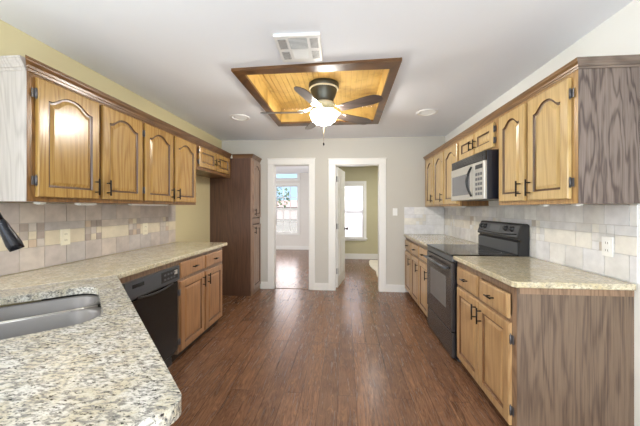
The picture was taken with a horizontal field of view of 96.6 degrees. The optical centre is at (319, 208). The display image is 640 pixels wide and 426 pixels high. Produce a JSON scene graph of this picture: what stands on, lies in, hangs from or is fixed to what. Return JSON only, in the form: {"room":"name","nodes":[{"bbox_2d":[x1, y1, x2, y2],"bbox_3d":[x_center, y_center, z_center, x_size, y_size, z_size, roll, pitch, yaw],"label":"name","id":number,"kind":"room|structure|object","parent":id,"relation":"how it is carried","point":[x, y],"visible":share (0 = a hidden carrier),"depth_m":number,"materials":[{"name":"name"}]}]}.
{"room":"kitchen","nodes":[
{"label":"kitchen","id":0,"kind":"room"},
{"bbox_2d":[0,20,221,306],"bbox_3d":[-2.044,0.097,0.730,0.120,2.440,8.300,0,0,5],"label":"wall","id":1,"kind":"structure","parent":0,"point":[192,221],"depth_m":2.65,"materials":[{"name":"paint"}]},
{"bbox_2d":[0,70,142,203],"bbox_3d":[-1.683,-0.398,1.994,0.381,0.720,0.890,0,0,5],"label":"upper cabinet","id":2,"kind":"object","parent":1,"relation":"attached to","point":[59,143],"visible":1,"depth_m":1.72,"materials":[{"name":"brown wood"}]},
{"bbox_2d":[0,55,25,70],"bbox_3d":[-1.751,-0.780,1.539,0.324,0.066,0.032,0,0,5],"label":"crown molding","id":3,"kind":"structure","parent":2,"relation":"attached to","point":[9,62],"depth_m":1.53,"materials":[{"name":"white wood"}]},
{"bbox_2d":[74,203,96,204],"bbox_3d":[-1.634,-0.029,1.989,0.045,0.017,0.130,0,0,5],"label":"light","id":4,"kind":"object","parent":2,"relation":"attached to","point":[74,203],"visible":0.94,"depth_m":1.96,"materials":[{"name":"white paint"}]},
{"bbox_2d":[0,202,175,275],"bbox_3d":[-1.844,0.183,2.279,0.009,0.437,2.320,0,0,5],"label":"tile backsplash","id":5,"kind":"structure","parent":1,"relation":"attached to","point":[98,230],"depth_m":2.18,"materials":[{"name":"tile"}]},
{"bbox_2d":[60,229,69,245],"bbox_3d":[-1.853,0.209,2.075,0.009,0.116,0.072,0,0,5],"label":"outlet","id":6,"kind":"object","parent":5,"relation":"attached to","point":[64,233],"visible":1,"depth_m":2.07,"materials":[{"name":"beige plastic"}]},
{"bbox_2d":[143,223,147,234],"bbox_3d":[-1.781,0.209,2.906,0.009,0.116,0.072,0,0,5],"label":"outlet","id":7,"kind":"object","parent":5,"relation":"attached to","point":[145,225],"visible":1,"depth_m":2.90,"materials":[{"name":"beige plastic"}]},
{"bbox_2d":[142,120,195,204],"bbox_3d":[-1.607,-0.398,2.863,0.381,0.720,0.882,0,0,5],"label":"upper cabinet","id":8,"kind":"object","parent":1,"relation":"attached to","point":[168,159],"visible":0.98,"depth_m":2.74,"materials":[{"name":"brown wood"}]},
{"bbox_2d":[128,204,166,205],"bbox_3d":[-1.577,-0.032,2.647,0.040,0.012,0.500,0,0,5],"label":"light","id":9,"kind":"object","parent":8,"relation":"attached to","point":[128,204],"visible":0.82,"depth_m":2.64,"materials":[{"name":"white paint"}]},
{"bbox_2d":[196,144,230,177],"bbox_3d":[-1.525,-0.608,3.805,0.381,0.300,1.006,0,0,5],"label":"upper cabinet","id":10,"kind":"object","parent":1,"relation":"attached to","point":[209,163],"visible":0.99,"depth_m":3.72,"materials":[{"name":"brown wood"}]},
{"bbox_2d":[25,55,231,157],"bbox_3d":[-1.453,-0.780,2.885,0.032,0.066,2.767,0,0,5],"label":"crown molding","id":11,"kind":"structure","parent":10,"relation":"attached to","point":[33,65],"depth_m":2.02,"materials":[{"name":"brown wood"}]},
{"bbox_2d":[276,173,308,245],"bbox_3d":[-1.008,-0.083,9.182,3.600,2.800,0.120,0,0,5],"label":"wall","id":12,"kind":"structure","parent":0,"point":[302,239],"depth_m":9.08,"materials":[{"name":"paint"}]},
{"bbox_2d":[276,183,299,234],"bbox_3d":[-1.072,0.032,9.162,0.865,1.650,0.110,0,0,5],"label":"window","id":13,"kind":"structure","parent":12,"relation":"in","point":[298,184],"depth_m":9.15,"materials":[{"name":"paint"}]},
{"bbox_2d":[276,173,299,180],"bbox_3d":[-1.073,-1.040,9.148,0.865,0.325,0.080,0,0,5],"label":"window","id":14,"kind":"structure","parent":12,"relation":"in","point":[298,174],"depth_m":9.13,"materials":[{"name":"paint"}]},
{"bbox_2d":[276,246,308,249],"bbox_3d":[-1.163,1.260,9.128,3.100,0.115,0.014,0,0,5],"label":"baseboard","id":15,"kind":"structure","parent":12,"relation":"attached to","point":[277,247],"depth_m":9.09,"materials":[{"name":"paint"}]},
{"bbox_2d":[0,0,632,172],"bbox_3d":[-0.707,-1.173,2.832,5.300,0.100,12.720,0,0,5],"label":"ceiling","id":16,"kind":"structure","parent":0,"point":[459,57],"depth_m":1.95,"materials":[{"name":"paint"}]},
{"bbox_2d":[230,114,249,120],"bbox_3d":[-0.988,-1.118,3.524,0.244,0.010,0.244,0,0,5],"label":"recessed light","id":17,"kind":"object","parent":16,"relation":"in","point":[238,117],"visible":1,"depth_m":3.51,"materials":[{"name":"white plastic"}]},
{"bbox_2d":[273,32,322,61],"bbox_3d":[-0.140,-1.113,1.988,0.306,0.020,0.326,0,0,4],"label":"ceiling vent","id":18,"kind":"object","parent":16,"relation":"in","point":[293,47],"visible":1,"depth_m":1.95,"materials":[{"name":"white plastic"}]},
{"bbox_2d":[277,39,287,49],"bbox_3d":[-0.250,-1.104,1.923,0.056,0.003,0.116,0,0,5],"label":"grille","id":19,"kind":"object","parent":18,"relation":"attached to","point":[282,44],"depth_m":1.92,"materials":[{"name":"white plastic"}]},
{"bbox_2d":[282,52,290,59],"bbox_3d":[-0.240,-1.104,2.065,0.056,0.003,0.101,0,0,5],"label":"grille","id":20,"kind":"object","parent":18,"relation":"attached to","point":[285,55],"depth_m":2.07,"materials":[{"name":"white plastic"}]},
{"bbox_2d":[288,38,308,48],"bbox_3d":[-0.144,-1.104,1.915,0.124,0.003,0.127,0,0,5],"label":"grille","id":21,"kind":"object","parent":18,"relation":"attached to","point":[293,43],"depth_m":1.91,"materials":[{"name":"white plastic"}]},
{"bbox_2d":[309,38,318,48],"bbox_3d":[-0.038,-1.104,1.908,0.056,0.003,0.116,0,0,5],"label":"grille","id":22,"kind":"object","parent":18,"relation":"attached to","point":[313,42],"depth_m":1.91,"materials":[{"name":"white plastic"}]},
{"bbox_2d":[312,51,319,58],"bbox_3d":[-0.029,-1.104,2.050,0.049,0.002,0.100,0,0,4],"label":"grille","id":23,"kind":"object","parent":18,"relation":"attached to","point":[315,54],"depth_m":2.05,"materials":[{"name":"white plastic"}]},
{"bbox_2d":[231,57,401,125],"bbox_3d":[0.022,-1.202,2.978,1.343,0.202,1.607,0,0,5],"label":"ceiling panel","id":24,"kind":"object","parent":16,"relation":"attached to","point":[272,87],"visible":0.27,"depth_m":2.84,"materials":[{"name":"brown wood"}]},
{"bbox_2d":[261,78,382,145],"bbox_3d":[-0.011,-0.967,2.952,1.221,0.632,1.263,0,0,5],"label":"ceiling fan","id":25,"kind":"object","parent":24,"relation":"hanging from","point":[323,91],"visible":1,"depth_m":2.85,"materials":[{"name":"brown wood"}]},
{"bbox_2d":[416,109,437,115],"bbox_3d":[1.254,-1.118,3.334,0.244,0.010,0.244,0,0,5],"label":"recessed light","id":26,"kind":"object","parent":16,"relation":"in","point":[426,112],"visible":1,"depth_m":3.33,"materials":[{"name":"white plastic"}]},
{"bbox_2d":[222,136,444,291],"bbox_3d":[0.219,0.097,4.638,3.713,2.440,0.120,0,0,5],"label":"wall","id":27,"kind":"structure","parent":0,"point":[405,162],"depth_m":4.53,"materials":[{"name":"beige paint"}]},
{"bbox_2d":[261,282,267,288],"bbox_3d":[-0.913,1.260,4.670,0.121,0.115,0.014,0,0,5],"label":"baseboard","id":28,"kind":"structure","parent":27,"relation":"attached to","point":[264,285],"depth_m":4.66,"materials":[{"name":"paint"}]},
{"bbox_2d":[267,158,314,289],"bbox_3d":[-0.462,0.252,4.694,0.786,2.130,0.164,0,0,5],"label":"door frame","id":29,"kind":"structure","parent":27,"relation":"attached to","point":[273,163],"depth_m":4.65,"materials":[{"name":"paint"}]},
{"bbox_2d":[315,283,327,289],"bbox_3d":[0.027,1.260,4.588,0.219,0.115,0.014,0,0,5],"label":"baseboard","id":30,"kind":"structure","parent":27,"relation":"attached to","point":[318,286],"depth_m":4.58,"materials":[{"name":"paint"}]},
{"bbox_2d":[336,167,347,287],"bbox_3d":[0.393,0.312,5.021,0.110,1.990,0.691,0,0,15],"label":"door","id":31,"kind":"structure","parent":27,"relation":"in","point":[340,174],"depth_m":4.90,"materials":[{"name":"white paint"}]},
{"bbox_2d":[328,158,386,291],"bbox_3d":[0.595,0.260,4.602,0.922,2.115,0.164,0,0,5],"label":"door frame","id":32,"kind":"structure","parent":27,"relation":"attached to","point":[333,163],"depth_m":4.55,"materials":[{"name":"paint"}]},
{"bbox_2d":[393,208,396,215],"bbox_3d":[1.183,0.057,4.489,0.072,0.116,0.010,0,0,5],"label":"light switch","id":33,"kind":"object","parent":27,"relation":"attached to","point":[394,209],"visible":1,"depth_m":4.49,"materials":[{"name":"white plastic"}]},
{"bbox_2d":[386,284,404,291],"bbox_3d":[1.190,1.260,4.487,0.296,0.115,0.014,0,0,5],"label":"baseboard","id":34,"kind":"structure","parent":27,"relation":"attached to","point":[389,288],"depth_m":4.48,"materials":[{"name":"paint"}]},
{"bbox_2d":[404,207,443,233],"bbox_3d":[1.627,0.191,4.451,0.611,0.423,0.009,0,0,5],"label":"tile backsplash","id":35,"kind":"structure","parent":27,"relation":"attached to","point":[417,220],"depth_m":4.45,"materials":[{"name":"tile"}]},
{"bbox_2d":[168,249,510,425],"bbox_3d":[-0.707,1.347,2.832,5.300,0.060,12.720,0,0,5],"label":"floor","id":36,"kind":"structure","parent":0,"point":[355,353],"depth_m":2.39,"materials":[{"name":"brown wood"}]},
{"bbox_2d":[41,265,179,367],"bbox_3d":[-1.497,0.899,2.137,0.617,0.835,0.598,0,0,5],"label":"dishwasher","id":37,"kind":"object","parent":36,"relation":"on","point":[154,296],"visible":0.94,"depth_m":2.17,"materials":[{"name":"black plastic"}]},
{"bbox_2d":[172,247,221,361],"bbox_3d":[-1.456,0.877,2.893,0.676,0.879,0.889,0,0,5],"label":"base cabinet","id":38,"kind":"object","parent":36,"relation":"on","point":[200,281],"visible":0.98,"depth_m":2.74,"materials":[{"name":"brown wood"}]},
{"bbox_2d":[0,242,226,289],"bbox_3d":[-1.510,0.420,2.285,0.649,0.034,2.249,0,0,5],"label":"countertop","id":39,"kind":"structure","parent":38,"relation":"on","point":[124,264],"depth_m":2.01,"materials":[{"name":"beige stone"}]},
{"bbox_2d":[119,261,177,283],"bbox_3d":[-1.252,0.459,2.093,0.022,0.044,0.674,0,0,5],"label":"trim","id":40,"kind":"structure","parent":39,"relation":"attached to","point":[147,272],"depth_m":2.06,"materials":[{"name":"brown wood"}]},
{"bbox_2d":[210,154,261,295],"bbox_3d":[-1.301,0.253,4.486,0.709,2.128,0.446,0,0,5],"label":"pantry cabinet","id":41,"kind":"object","parent":36,"relation":"on","point":[235,201],"visible":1,"depth_m":4.29,"materials":[{"name":"brown wood"}]},
{"bbox_2d":[275,287,308,288],"bbox_3d":[-0.461,1.314,4.690,0.569,0.006,0.045,0,0,5],"label":"threshold","id":42,"kind":"object","parent":36,"relation":"on","point":[275,287],"visible":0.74,"depth_m":4.67,"materials":[{"name":"brown wood"}]},
{"bbox_2d":[369,260,377,276],"bbox_3d":[1.539,1.311,6.315,0.828,0.012,1.750,0,0,5],"label":"floor mat","id":43,"kind":"object","parent":36,"relation":"on","point":[373,264],"visible":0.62,"depth_m":6.51,"materials":[{"name":"beige fabric"}]},
{"bbox_2d":[405,237,427,316],"bbox_3d":[1.561,0.877,3.804,0.654,0.879,1.300,0,0,5],"label":"base cabinet","id":44,"kind":"object","parent":36,"relation":"on","point":[415,262],"visible":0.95,"depth_m":3.72,"materials":[{"name":"brown wood"}]},
{"bbox_2d":[404,234,477,246],"bbox_3d":[1.565,0.420,3.797,0.621,0.034,1.300,0,0,5],"label":"countertop","id":45,"kind":"structure","parent":44,"relation":"on","point":[424,239],"depth_m":3.69,"materials":[{"name":"beige stone"}]},
{"bbox_2d":[423,220,529,361],"bbox_3d":[1.447,0.725,2.780,0.684,1.184,0.736,0,0,5],"label":"stove","id":46,"kind":"object","parent":36,"relation":"on","point":[495,238],"visible":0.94,"depth_m":2.64,"materials":[{"name":"black metal"}]},
{"bbox_2d":[427,244,518,256],"bbox_3d":[1.428,0.405,2.782,0.550,0.018,0.736,0,0,5],"label":"cooktop","id":47,"kind":"object","parent":46,"relation":"in","point":[448,250],"depth_m":2.68,"materials":[{"name":"black glass"}]},
{"bbox_2d":[457,262,633,425],"bbox_3d":[1.403,0.877,1.978,0.654,0.879,0.845,0,0,5],"label":"base cabinet","id":48,"kind":"object","parent":36,"relation":"on","point":[541,356],"visible":0.99,"depth_m":1.57,"materials":[{"name":"brown wood"}]},
{"bbox_2d":[453,256,635,290],"bbox_3d":[1.407,0.420,1.970,0.621,0.034,0.874,0,0,5],"label":"countertop","id":49,"kind":"structure","parent":48,"relation":"on","point":[517,272],"depth_m":1.74,"materials":[{"name":"beige stone"}]},
{"bbox_3d":[-0.990,0.877,0.951,0.676,0.879,1.330,0,0,-40],"label":"base cabinet","id":50,"kind":"object","parent":36,"relation":"on","visible":0},
{"bbox_2d":[0,275,181,425],"bbox_3d":[-1.531,0.420,0.537,1.990,0.034,1.528,0,0,-40],"label":"countertop","id":51,"kind":"structure","parent":50,"relation":"on","point":[107,369],"depth_m":0.70,"materials":[{"name":"stone"}]},
{"bbox_2d":[0,213,24,251],"bbox_3d":[-1.285,0.184,1.054,0.276,0.438,0.121,0,0,-40],"label":"faucet","id":52,"kind":"object","parent":51,"relation":"on","point":[12,242],"visible":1,"depth_m":1.08,"materials":[{"name":"black metal"}]},
{"bbox_2d":[0,294,101,339],"bbox_3d":[-1.154,0.535,1.122,0.512,0.184,0.616,0,0,-40],"label":"sink","id":53,"kind":"object","parent":51,"relation":"in","point":[40,316],"visible":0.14,"depth_m":1.25,"materials":[{"name":"metal"}]},
{"bbox_2d":[339,166,377,253],"bbox_3d":[1.330,0.097,7.443,1.960,2.440,0.120,0,0,5],"label":"wall","id":54,"kind":"structure","parent":0,"point":[369,174],"depth_m":7.39,"materials":[{"name":"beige paint"}]},
{"bbox_2d":[345,181,366,240],"bbox_3d":[0.765,0.067,7.442,0.924,1.550,0.160,0,0,5],"label":"window","id":55,"kind":"structure","parent":54,"relation":"in","point":[346,182],"depth_m":7.38,"materials":[{"name":"paint"}]},
{"bbox_2d":[345,184,362,237],"bbox_3d":[0.765,0.068,7.437,0.714,1.392,0.046,0,0,5],"label":"window blind","id":56,"kind":"object","parent":55,"relation":"attached to","point":[353,195],"visible":0.55,"depth_m":7.42,"materials":[{"name":"white paint"}]},
{"bbox_2d":[345,253,377,258],"bbox_3d":[1.275,1.247,7.380,1.860,0.140,0.014,0,0,5],"label":"baseboard","id":57,"kind":"structure","parent":54,"relation":"attached to","point":[347,255],"depth_m":7.39,"materials":[{"name":"paint"}]},
{"bbox_2d":[445,0,639,425],"bbox_3d":[1.649,0.097,0.348,0.120,2.440,8.180,0,0,5],"label":"wall","id":58,"kind":"structure","parent":0,"point":[619,34],"depth_m":1.68,"materials":[{"name":"white paint"}]},
{"bbox_2d":[425,140,488,206],"bbox_3d":[1.707,-0.392,3.771,0.359,0.732,1.341,0,0,5],"label":"upper cabinet","id":59,"kind":"object","parent":58,"relation":"attached to","point":[438,168],"visible":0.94,"depth_m":3.61,"materials":[{"name":"brown wood"}]},
{"bbox_2d":[444,206,465,207],"bbox_3d":[1.676,-0.015,3.568,0.050,0.021,0.600,0,0,5],"label":"light","id":60,"kind":"object","parent":59,"relation":"attached to","point":[444,206],"visible":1,"depth_m":3.47,"materials":[{"name":"white paint"}]},
{"bbox_2d":[423,57,578,159],"bbox_3d":[1.498,-0.771,2.975,0.032,0.049,2.964,0,0,5],"label":"crown molding","id":61,"kind":"structure","parent":59,"relation":"attached to","point":[572,66],"depth_m":2.02,"materials":[{"name":"brown wood"}]},
{"bbox_2d":[459,117,498,160],"bbox_3d":[1.614,-0.623,2.707,0.359,0.270,0.790,0,0,5],"label":"upper cabinet","id":62,"kind":"object","parent":58,"relation":"attached to","point":[486,137],"visible":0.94,"depth_m":2.59,"materials":[{"name":"brown wood"}]},
{"bbox_2d":[451,149,498,200],"bbox_3d":[1.560,-0.281,2.699,0.466,0.407,0.728,0,0,5],"label":"microwave","id":63,"kind":"object","parent":62,"relation":"attached to","point":[475,177],"visible":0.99,"depth_m":2.48,"materials":[{"name":"silver metal"}]},
{"bbox_2d":[445,204,638,283],"bbox_3d":[1.813,0.191,2.969,0.009,0.423,2.930,0,0,5],"label":"tile backsplash","id":64,"kind":"structure","parent":58,"relation":"attached to","point":[568,235],"depth_m":1.93,"materials":[{"name":"tile"}]},
{"bbox_2d":[602,236,613,256],"bbox_3d":[1.691,0.225,1.678,0.009,0.116,0.072,0,0,5],"label":"outlet","id":65,"kind":"object","parent":64,"relation":"attached to","point":[607,242],"visible":1,"depth_m":1.67,"materials":[{"name":"white plastic"}]},
{"bbox_2d":[604,240,609,245],"bbox_3d":[1.689,0.203,1.678,0.003,0.030,0.034,0,0,5],"label":"receptacle","id":66,"kind":"object","parent":65,"relation":"attached to","point":[606,242],"depth_m":1.68,"materials":[{"name":"white plastic"}]},
{"bbox_2d":[604,247,609,252],"bbox_3d":[1.689,0.247,1.678,0.003,0.030,0.034,0,0,5],"label":"receptacle","id":67,"kind":"object","parent":65,"relation":"attached to","point":[606,249],"depth_m":1.68,"materials":[{"name":"white plastic"}]},
{"bbox_2d":[499,67,639,204],"bbox_3d":[1.545,-0.392,1.915,0.359,0.732,0.796,0,0,5],"label":"upper cabinet","id":68,"kind":"object","parent":58,"relation":"attached to","point":[576,140],"visible":1,"depth_m":1.56,"materials":[{"name":"brown wood"}]},
{"bbox_2d":[577,54,639,68],"bbox_3d":[1.521,-0.771,1.501,0.335,0.049,0.032,0,0,5],"label":"crown molding","id":69,"kind":"structure","parent":68,"relation":"attached to","point":[615,61],"depth_m":1.50,"materials":[{"name":"brown wood"}]},
{"label":"outside","id":70,"kind":"structure","parent":0,"visible":0},
{"bbox_2d":[277,219,296,231],"bbox_3d":[4.304,1.767,49.463,80.000,0.100,80.700,0,0,5],"label":"ground","id":71,"kind":"structure","parent":70,"point":[290,225],"depth_m":28.50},
{"bbox_2d":[277,187,289,207],"bbox_3d":[-4.394,-0.392,28.524,3.063,4.226,2.868,0,0,5],"label":"tree","id":72,"kind":"object","parent":71,"relation":"on","point":[285,189],"visible":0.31,"depth_m":28.52,"materials":[{"name":"green plant"}]},
{"bbox_2d":[277,200,296,218],"bbox_3d":[-5.178,0.217,46.624,9.400,3.000,4.800,0,0,5],"label":"house","id":73,"kind":"structure","parent":71,"relation":"on","point":[288,214],"depth_m":44.65,"materials":[{"name":"white"}]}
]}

